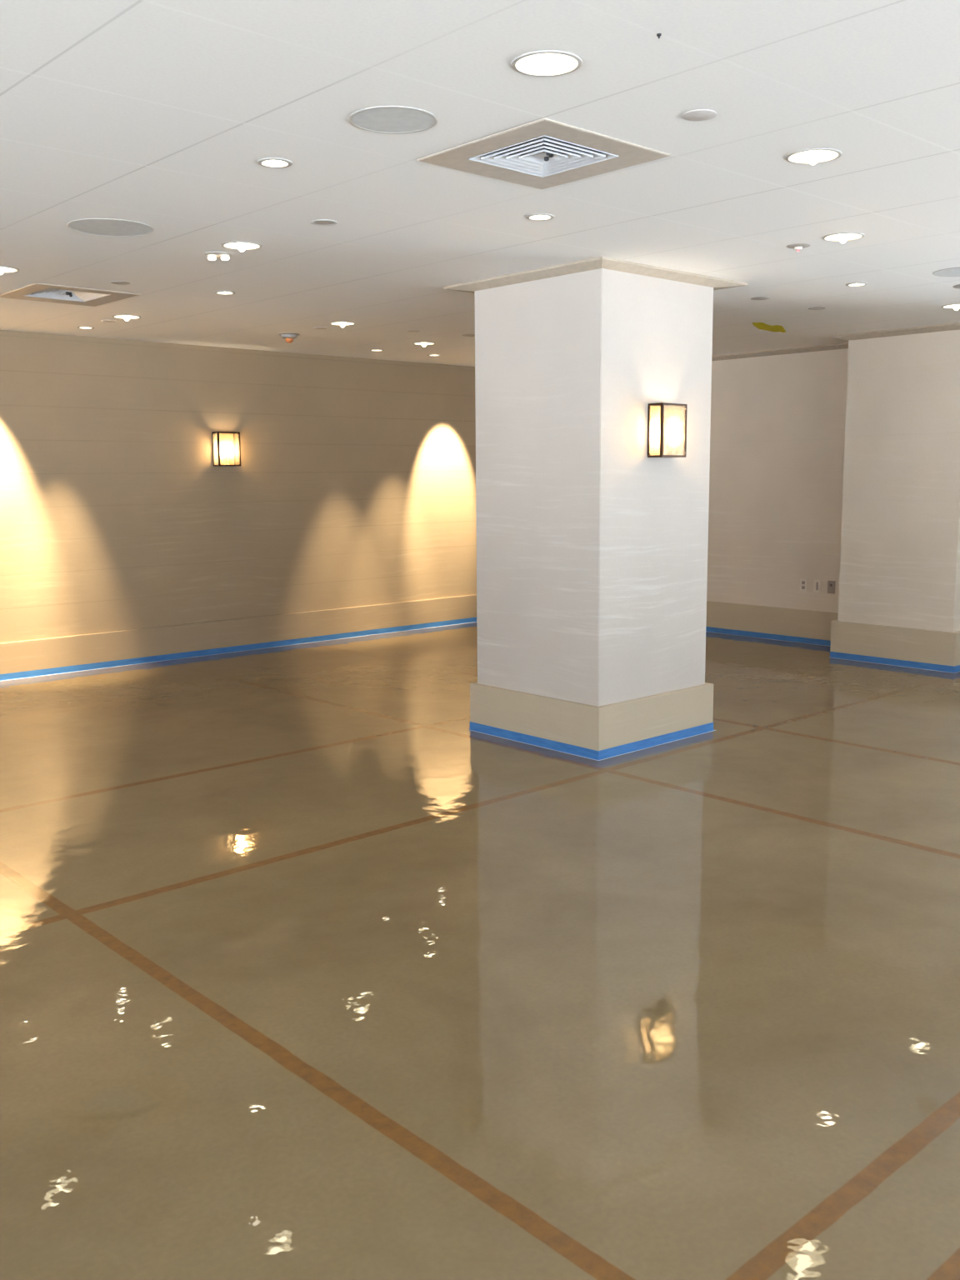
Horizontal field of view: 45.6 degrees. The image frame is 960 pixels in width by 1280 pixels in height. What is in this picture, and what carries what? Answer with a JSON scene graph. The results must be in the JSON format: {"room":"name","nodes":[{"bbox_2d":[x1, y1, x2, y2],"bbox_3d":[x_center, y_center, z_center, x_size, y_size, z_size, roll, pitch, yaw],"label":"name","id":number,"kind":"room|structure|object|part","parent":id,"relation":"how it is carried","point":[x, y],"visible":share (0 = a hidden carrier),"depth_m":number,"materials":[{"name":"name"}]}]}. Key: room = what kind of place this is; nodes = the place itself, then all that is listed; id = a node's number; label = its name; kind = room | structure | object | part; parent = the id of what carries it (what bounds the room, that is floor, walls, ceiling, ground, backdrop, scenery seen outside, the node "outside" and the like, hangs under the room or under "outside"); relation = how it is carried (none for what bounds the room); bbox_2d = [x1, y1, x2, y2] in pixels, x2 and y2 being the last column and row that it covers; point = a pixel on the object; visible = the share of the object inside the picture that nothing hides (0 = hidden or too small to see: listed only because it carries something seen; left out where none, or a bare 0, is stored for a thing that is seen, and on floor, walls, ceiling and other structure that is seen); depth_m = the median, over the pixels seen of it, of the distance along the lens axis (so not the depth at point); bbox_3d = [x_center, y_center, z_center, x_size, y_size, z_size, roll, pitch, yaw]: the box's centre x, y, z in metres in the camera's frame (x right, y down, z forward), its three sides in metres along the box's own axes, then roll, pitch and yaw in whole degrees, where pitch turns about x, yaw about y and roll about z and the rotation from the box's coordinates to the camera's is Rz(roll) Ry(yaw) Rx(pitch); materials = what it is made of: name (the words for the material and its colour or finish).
{"room":"lobby","nodes":[
{"label":"lobby","id":0,"kind":"room"},
{"bbox_2d":[0,330,476,643],"bbox_3d":[-4.344,-1.102,8.591,14.100,2.974,0.200,-8,11,-42],"label":"wall","id":1,"kind":"structure","parent":0,"point":[354,482],"depth_m":10.25,"materials":[{"name":"beige paint"}]},
{"bbox_2d":[211,431,240,466],"bbox_3d":[-2.268,-1.708,10.216,0.224,0.302,0.110,-8,11,-42],"label":"wall lantern","id":2,"kind":"object","parent":1,"relation":"attached to","point":[226,445],"visible":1,"depth_m":10.24,"materials":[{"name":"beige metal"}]},
{"bbox_3d":[-2.378,-1.702,10.182,0.013,0.282,0.012,-8,11,-42],"label":"corner post","id":3,"kind":"part","parent":2,"relation":"part of","materials":[{"name":"brown metal"}]},
{"bbox_3d":[-2.347,-1.697,10.146,0.003,0.278,0.083,-8,11,-42],"label":"pane","id":4,"kind":"part","parent":2,"relation":"part of","materials":[{"name":"clear glass"}]},
{"bbox_3d":[-2.315,-1.693,10.114,0.013,0.282,0.018,-8,11,-42],"label":"corner post","id":5,"kind":"part","parent":2,"relation":"part of","materials":[{"name":"brown metal"}]},
{"bbox_3d":[-2.302,-1.714,10.254,0.216,0.292,0.008,-8,11,-42],"label":"plate","id":6,"kind":"part","parent":2,"relation":"part of","materials":[{"name":"glass"}]},
{"bbox_3d":[-2.268,-1.698,10.219,0.054,0.102,0.054,-8,11,-42],"label":"bulb","id":7,"kind":"part","parent":2,"relation":"part of","materials":[{"name":"white glass"}]},
{"bbox_3d":[-2.266,-1.565,10.237,0.224,0.012,0.106,-8,11,-42],"label":"plate","id":8,"kind":"part","parent":2,"relation":"part of","materials":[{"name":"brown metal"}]},
{"bbox_3d":[-2.223,-1.724,10.323,0.013,0.282,0.012,-8,11,-42],"label":"corner post","id":9,"kind":"part","parent":2,"relation":"part of","materials":[{"name":"brown metal"}]},
{"bbox_3d":[-2.189,-1.719,10.289,0.003,0.278,0.083,-8,11,-42],"label":"pane","id":10,"kind":"part","parent":2,"relation":"part of","materials":[{"name":"clear glass"}]},
{"bbox_3d":[-2.160,-1.714,10.255,0.013,0.282,0.018,-8,11,-42],"label":"corner post","id":11,"kind":"part","parent":2,"relation":"part of","materials":[{"name":"brown metal"}]},
{"bbox_2d":[0,594,476,674],"bbox_3d":[-4.332,0.244,8.635,13.900,0.297,0.045,-8,11,-42],"label":"baseboard","id":12,"kind":"structure","parent":1,"relation":"attached to","point":[44,653],"depth_m":10.38,"materials":[{"name":"wood"}]},
{"bbox_2d":[0,617,476,680],"bbox_3d":[-4.320,0.370,8.621,13.854,0.052,0.016,-8,11,-42],"label":"tape","id":13,"kind":"object","parent":1,"relation":"attached to","point":[32,673],"visible":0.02,"depth_m":10.39,"materials":[{"name":"paper"}]},
{"bbox_2d":[0,621,959,1279],"bbox_3d":[0.263,1.138,3.701,14.300,0.120,14.020,-8,11,-42],"label":"floor","id":14,"kind":"structure","parent":0,"point":[309,970],"depth_m":3.69,"materials":[{"name":"concrete"}]},
{"bbox_2d":[444,256,747,750],"bbox_3d":[0.710,-0.806,7.138,1.323,2.734,1.283,-8,11,-42],"label":"pillar","id":15,"kind":"structure","parent":14,"relation":"on","point":[592,548],"depth_m":6.61,"materials":[{"name":"paint"}]},
{"bbox_3d":[0.698,0.420,7.177,1.078,0.297,1.083,-8,11,-42],"label":"baseboard","id":16,"kind":"part","parent":15,"relation":"part of","materials":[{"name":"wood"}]},
{"bbox_2d":[468,721,715,760],"bbox_3d":[0.704,0.542,7.189,1.110,0.052,1.099,-8,11,-42],"label":"tape","id":17,"kind":"object","parent":15,"relation":"attached to","point":[685,733],"visible":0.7,"depth_m":6.78,"materials":[{"name":"paper"}]},
{"bbox_3d":[0.700,-2.135,6.945,1.323,0.048,1.283,-8,11,-42],"label":"crown molding","id":18,"kind":"part","parent":15,"relation":"part of","materials":[{"name":"beige paint"}]},
{"bbox_2d":[647,402,687,457],"bbox_3d":[1.072,-1.197,6.530,0.224,0.302,0.110,-8,11,-42],"label":"wall lantern","id":19,"kind":"object","parent":15,"relation":"attached to","point":[667,422],"visible":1,"depth_m":6.50,"materials":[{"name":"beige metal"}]},
{"bbox_3d":[0.962,-1.191,6.495,0.013,0.282,0.012,-8,11,-42],"label":"corner post","id":20,"kind":"part","parent":19,"relation":"part of","materials":[{"name":"brown metal"}]},
{"bbox_3d":[1.038,-1.203,6.567,0.216,0.292,0.008,-8,11,-42],"label":"plate","id":21,"kind":"part","parent":19,"relation":"part of","materials":[{"name":"white glass"}]},
{"bbox_3d":[1.024,-1.182,6.428,0.013,0.282,0.018,-8,11,-42],"label":"corner post","id":22,"kind":"part","parent":19,"relation":"part of","materials":[{"name":"brown metal"}]},
{"bbox_3d":[1.073,-1.054,6.551,0.224,0.012,0.106,-8,11,-42],"label":"plate","id":23,"kind":"part","parent":19,"relation":"part of","materials":[{"name":"brown metal"}]},
{"bbox_3d":[1.105,-1.192,6.495,0.198,0.278,0.003,-8,11,-42],"label":"pane","id":24,"kind":"part","parent":19,"relation":"part of","materials":[{"name":"white glass"}]},
{"bbox_3d":[1.180,-1.203,6.569,0.013,0.282,0.018,-8,11,-42],"label":"corner post","id":25,"kind":"part","parent":19,"relation":"part of","materials":[{"name":"brown metal"}]},
{"bbox_2d":[0,0,959,366],"bbox_3d":[0.243,-1.637,3.299,14.300,0.020,14.020,-8,11,-42],"label":"ceiling","id":26,"kind":"structure","parent":0,"point":[161,115],"depth_m":4.20,"materials":[{"name":"white paint"}]},
{"bbox_2d":[0,265,19,274],"bbox_3d":[-2.635,-2.090,6.256,0.198,0.171,0.198,-8,11,-42],"label":"recessed light","id":27,"kind":"object","parent":26,"relation":"in","point":[2,268],"visible":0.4,"depth_m":6.27,"materials":[{"name":"white metal"}]},
{"bbox_2d":[0,282,140,306],"bbox_3d":[-2.596,-2.265,7.165,0.660,0.207,0.660,-8,11,-42],"label":"ceiling vent","id":28,"kind":"object","parent":26,"relation":"in","point":[31,292],"visible":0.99,"depth_m":7.22,"materials":[{"name":"metal"}]},
{"bbox_2d":[76,326,94,329],"bbox_3d":[-3.018,-2.416,8.736,0.128,0.058,0.128,-8,11,-42],"label":"spotlight","id":29,"kind":"object","parent":26,"relation":"attached to","point":[81,327],"visible":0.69,"depth_m":8.76,"materials":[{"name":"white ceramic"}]},
{"bbox_2d":[100,320,115,322],"bbox_3d":[-2.727,-2.341,8.375,0.104,0.007,0.104,-8,11,-42],"label":"cover plate","id":30,"kind":"object","parent":26,"relation":"attached to","point":[107,321],"visible":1,"depth_m":8.37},
{"bbox_2d":[66,218,154,236],"bbox_3d":[-1.695,-1.894,5.242,0.380,0.006,0.380,-8,11,-42],"label":"ceiling speaker","id":31,"kind":"object","parent":26,"relation":"attached to","point":[102,227],"visible":1,"depth_m":5.23},
{"bbox_2d":[110,280,130,284],"bbox_3d":[-2.117,-2.106,6.728,0.112,0.007,0.112,-8,11,-42],"label":"cover plate","id":32,"kind":"object","parent":26,"relation":"attached to","point":[112,282],"visible":1,"depth_m":6.72,"materials":[{"name":"white plastic"}]},
{"bbox_2d":[112,315,140,320],"bbox_3d":[-2.527,-2.367,8.157,0.198,0.171,0.198,-8,11,-42],"label":"recessed light","id":33,"kind":"object","parent":26,"relation":"in","point":[126,317],"visible":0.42,"depth_m":8.16,"materials":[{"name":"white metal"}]},
{"bbox_2d":[204,251,232,260],"bbox_3d":[-1.350,-1.977,5.892,0.140,0.036,0.140,-8,11,-42],"label":"recessed light","id":34,"kind":"object","parent":26,"relation":"in","point":[212,256],"visible":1,"depth_m":5.87,"materials":[{"name":"white metal"}]},
{"bbox_3d":[-1.384,-1.971,5.893,0.044,0.024,0.044,-8,11,-42],"label":"bulb","id":35,"kind":"part","parent":34,"relation":"part of","materials":[{"name":"white glass"}]},
{"bbox_3d":[-1.316,-1.972,5.893,0.044,0.024,0.044,-8,11,-42],"label":"bulb","id":36,"kind":"part","parent":34,"relation":"part of","materials":[{"name":"white glass"}]},
{"bbox_2d":[214,290,234,294],"bbox_3d":[-1.591,-2.191,7.118,0.128,0.058,0.128,-8,11,-42],"label":"spotlight","id":37,"kind":"object","parent":26,"relation":"attached to","point":[222,292],"visible":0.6,"depth_m":7.13,"materials":[{"name":"white glass"}]},
{"bbox_2d":[221,241,261,251],"bbox_3d":[-1.184,-2.014,5.663,0.198,0.171,0.198,-8,11,-42],"label":"recessed light","id":38,"kind":"object","parent":26,"relation":"in","point":[241,246],"visible":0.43,"depth_m":5.67,"materials":[{"name":"white metal"}]},
{"bbox_2d":[257,157,292,168],"bbox_3d":[-0.750,-1.769,4.171,0.128,0.058,0.128,-8,11,-42],"label":"spotlight","id":39,"kind":"object","parent":26,"relation":"attached to","point":[273,162],"visible":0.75,"depth_m":4.19,"materials":[{"name":"white metal"}]},
{"bbox_2d":[278,332,299,343],"bbox_3d":[-1.544,-2.443,9.246,0.176,0.072,0.176,-8,11,-42],"label":"detector","id":40,"kind":"object","parent":26,"relation":"attached to","point":[289,337],"visible":1,"depth_m":9.21,"materials":[{"name":"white plastic"}]},
{"bbox_3d":[-1.545,-2.475,9.242,0.176,0.007,0.176,-8,11,-42],"label":"plate","id":41,"kind":"part","parent":40,"relation":"part of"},
{"bbox_2d":[313,327,326,329],"bbox_3d":[-1.241,-2.423,8.870,0.104,0.007,0.104,-8,11,-42],"label":"cover plate","id":42,"kind":"object","parent":26,"relation":"attached to","point":[313,327],"visible":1,"depth_m":8.85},
{"bbox_2d":[310,219,337,225],"bbox_3d":[-0.706,-1.891,5.170,0.120,0.006,0.120,-8,11,-42],"label":"cover plate","id":43,"kind":"object","parent":26,"relation":"attached to","point":[321,222],"visible":1,"depth_m":5.17,"materials":[{"name":"white plastic"}]},
{"bbox_2d":[313,220,334,224],"bbox_3d":[-0.706,-1.891,5.170,0.096,0.004,0.096,-8,11,-42],"label":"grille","id":44,"kind":"object","parent":43,"relation":"attached to","point":[316,222],"depth_m":5.17,"materials":[{"name":"white metal"}]},
{"bbox_2d":[329,321,355,327],"bbox_3d":[-1.036,-2.442,8.598,0.198,0.171,0.198,-8,11,-42],"label":"recessed light","id":45,"kind":"object","parent":26,"relation":"in","point":[342,324],"visible":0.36,"depth_m":8.60,"materials":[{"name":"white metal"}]},
{"bbox_2d":[370,349,383,351],"bbox_3d":[-0.947,-2.680,10.454,0.128,0.058,0.128,-8,11,-42],"label":"spotlight","id":46,"kind":"object","parent":26,"relation":"attached to","point":[376,350],"visible":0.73,"depth_m":10.45,"materials":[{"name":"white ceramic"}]},
{"bbox_2d":[349,105,437,134],"bbox_3d":[-0.280,-1.678,3.685,0.286,0.006,0.286,-8,11,-42],"label":"ceiling speaker","id":47,"kind":"object","parent":26,"relation":"attached to","point":[381,119],"visible":1,"depth_m":3.68},
{"bbox_2d":[406,330,419,331],"bbox_3d":[-0.530,-2.459,9.084,0.110,0.007,0.110,-8,11,-42],"label":"cover plate","id":48,"kind":"object","parent":26,"relation":"attached to","point":[407,330],"visible":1,"depth_m":9.08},
{"bbox_2d":[413,341,434,346],"bbox_3d":[-0.487,-2.641,9.946,0.198,0.171,0.198,-8,11,-42],"label":"recessed light","id":49,"kind":"object","parent":26,"relation":"in","point":[423,343],"visible":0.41,"depth_m":9.95,"materials":[{"name":"white metal"}]},
{"bbox_2d":[427,354,440,355],"bbox_3d":[-0.440,-2.752,10.927,0.128,0.058,0.128,-8,11,-42],"label":"spotlight","id":50,"kind":"object","parent":26,"relation":"attached to","point":[428,354],"visible":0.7,"depth_m":10.92,"materials":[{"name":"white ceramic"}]},
{"bbox_2d":[461,334,474,336],"bbox_3d":[-0.075,-2.506,9.384,0.150,0.007,0.150,-8,11,-42],"label":"cover plate","id":51,"kind":"object","parent":26,"relation":"attached to","point":[465,335],"visible":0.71,"depth_m":9.38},
{"bbox_2d":[525,213,554,220],"bbox_3d":[0.267,-1.909,5.080,0.128,0.058,0.128,-8,11,-42],"label":"spotlight","id":52,"kind":"object","parent":26,"relation":"attached to","point":[536,217],"visible":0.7,"depth_m":5.10,"materials":[{"name":"white glass"}]},
{"bbox_2d":[416,117,671,189],"bbox_3d":[0.228,-1.842,4.114,0.650,0.207,0.650,-8,11,-42],"label":"ceiling vent","id":53,"kind":"object","parent":26,"relation":"in","point":[542,153],"visible":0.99,"depth_m":4.13,"materials":[{"name":"metal"}]},
{"bbox_3d":[0.229,-1.755,4.127,0.057,0.004,0.057,-8,11,-42],"label":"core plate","id":54,"kind":"part","parent":53,"relation":"part of","materials":[{"name":"silver metal"}]},
{"bbox_2d":[511,50,582,76],"bbox_3d":[0.186,-1.664,3.178,0.198,0.171,0.198,-8,11,-42],"label":"recessed light","id":55,"kind":"object","parent":26,"relation":"in","point":[544,62],"visible":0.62,"depth_m":3.22,"materials":[{"name":"white metal"}]},
{"bbox_2d":[681,109,716,120],"bbox_3d":[0.702,-1.680,3.656,0.112,0.007,0.112,-8,11,-42],"label":"cover plate","id":56,"kind":"object","parent":26,"relation":"attached to","point":[699,114],"visible":1,"depth_m":3.65,"materials":[{"name":"white plastic"}]},
{"bbox_2d":[750,296,769,299],"bbox_3d":[1.844,-2.249,7.517,0.120,0.007,0.120,-8,11,-42],"label":"cover plate","id":57,"kind":"object","parent":26,"relation":"attached to","point":[757,297],"visible":1,"depth_m":7.51,"materials":[{"name":"white plastic"}]},
{"bbox_2d":[752,322,785,332],"bbox_3d":[2.211,-2.386,8.713,0.260,0.080,0.052,0,8,0],"label":"scrap","id":58,"kind":"object","parent":26,"relation":"attached to","point":[762,326],"visible":1,"depth_m":8.72,"materials":[{"name":"yellow paper"}]},
{"bbox_2d":[786,243,809,251],"bbox_3d":[1.613,-1.984,5.784,0.116,0.029,0.116,-8,11,-42],"label":"spotlight","id":59,"kind":"object","parent":26,"relation":"attached to","point":[797,247],"visible":1,"depth_m":5.77,"materials":[{"name":"white plastic"}]},
{"bbox_3d":[1.613,-1.995,5.782,0.116,0.007,0.116,-8,11,-42],"label":"plate","id":60,"kind":"part","parent":59,"relation":"part of","materials":[{"name":"white metal"}]},
{"bbox_2d":[785,148,841,164],"bbox_3d":[1.208,-1.809,4.130,0.198,0.171,0.198,-8,11,-42],"label":"recessed light","id":61,"kind":"object","parent":26,"relation":"in","point":[812,156],"visible":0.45,"depth_m":4.16,"materials":[{"name":"white metal"}]},
{"bbox_2d":[808,306,824,309],"bbox_3d":[2.359,-2.323,7.995,0.116,0.006,0.116,-8,11,-42],"label":"cover plate","id":62,"kind":"object","parent":26,"relation":"attached to","point":[819,307],"visible":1,"depth_m":8.00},
{"bbox_2d":[822,232,864,243],"bbox_3d":[1.770,-2.020,5.556,0.198,0.171,0.198,-8,11,-42],"label":"recessed light","id":63,"kind":"object","parent":26,"relation":"in","point":[842,237],"visible":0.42,"depth_m":5.57,"materials":[{"name":"white metal"}]},
{"bbox_2d":[845,282,867,286],"bbox_3d":[2.302,-2.198,6.974,0.128,0.058,0.128,-8,11,-42],"label":"spotlight","id":64,"kind":"object","parent":26,"relation":"attached to","point":[852,284],"visible":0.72,"depth_m":7.00,"materials":[{"name":"white glass"}]},
{"bbox_2d":[932,266,959,276],"bbox_3d":[2.771,-2.117,6.558,0.320,0.006,0.320,-8,11,-42],"label":"ceiling speaker","id":65,"kind":"object","parent":26,"relation":"attached to","point":[953,272],"visible":1,"depth_m":6.59},
{"bbox_2d":[941,303,959,309],"bbox_3d":[3.308,-2.374,7.915,0.198,0.171,0.198,-8,11,-42],"label":"recessed light","id":66,"kind":"object","parent":26,"relation":"in","point":[956,307],"visible":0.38,"depth_m":7.92,"materials":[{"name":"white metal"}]},
{"bbox_2d":[952,284,959,288],"bbox_3d":[3.034,-2.192,7.065,0.200,0.007,0.200,-8,11,-42],"label":"cover plate","id":67,"kind":"object","parent":26,"relation":"attached to","point":[958,285],"visible":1,"depth_m":7.08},
{"bbox_2d":[706,348,848,613],"bbox_3d":[5.448,-1.113,8.189,0.200,2.974,13.620,-8,11,-42],"label":"wall","id":68,"kind":"structure","parent":0,"point":[777,428],"depth_m":10.87,"materials":[{"name":"beige paint"}]},
{"bbox_2d":[705,626,830,646],"bbox_3d":[2.126,-0.136,11.789,0.016,0.052,3.990,-8,11,-42],"label":"tape","id":69,"kind":"object","parent":68,"relation":"attached to","point":[738,632],"visible":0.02,"depth_m":11.06,"materials":[{"name":"paper"}]},
{"bbox_2d":[705,600,838,640],"bbox_3d":[2.147,-0.267,11.793,0.045,0.310,3.995,-8,11,-42],"label":"baseboard","id":70,"kind":"structure","parent":68,"relation":"attached to","point":[779,621],"depth_m":11.03,"materials":[{"name":"wood"}]},
{"bbox_2d":[711,342,848,360],"bbox_3d":[2.121,-2.794,11.420,0.055,0.048,4.065,-8,11,-42],"label":"trim","id":71,"kind":"structure","parent":68,"relation":"attached to","point":[838,346],"depth_m":10.65,"materials":[{"name":"beige paint"}]},
{"bbox_2d":[800,578,807,591],"bbox_3d":[3.051,-0.518,10.768,0.009,0.118,0.076,-8,11,-42],"label":"wall outlet","id":72,"kind":"object","parent":68,"relation":"attached to","point":[803,582],"visible":1,"depth_m":10.76,"materials":[{"name":"white plastic"}]},
{"bbox_2d":[813,580,821,592],"bbox_3d":[3.150,-0.503,10.662,0.008,0.118,0.076,-8,11,-42],"label":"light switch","id":73,"kind":"object","parent":68,"relation":"attached to","point":[817,586],"visible":1,"depth_m":10.66,"materials":[{"name":"white plastic"}]},
{"bbox_2d":[827,580,834,594],"bbox_3d":[3.246,-0.488,10.554,0.014,0.118,0.076,-8,11,-42],"label":"wall outlet","id":74,"kind":"object","parent":68,"relation":"attached to","point":[831,584],"visible":1,"depth_m":10.55,"materials":[{"name":"white plastic"}]},
{"bbox_2d":[830,322,959,666],"bbox_3d":[3.613,-1.181,9.583,0.630,2.734,1.190,-8,11,-42],"label":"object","id":75,"kind":"object","parent":68,"relation":"attached to","point":[899,594],"visible":1,"depth_m":9.35,"materials":[{"name":"paint"}]},
{"bbox_2d":[830,651,959,673],"bbox_3d":[3.638,0.152,9.728,0.600,0.052,1.121,-8,11,-42],"label":"tape","id":76,"kind":"object","parent":75,"relation":"attached to","point":[939,667],"visible":1,"depth_m":9.49,"materials":[{"name":"paper"}]},
{"bbox_3d":[3.650,0.016,9.732,0.620,0.320,1.105,-8,11,-42],"label":"baseboard","id":77,"kind":"part","parent":75,"relation":"part of","materials":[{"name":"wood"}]},
{"bbox_3d":[3.603,-2.510,9.390,0.630,0.048,1.190,-8,11,-42],"label":"crown molding","id":78,"kind":"part","parent":75,"relation":"part of","materials":[{"name":"beige paint"}]}
]}

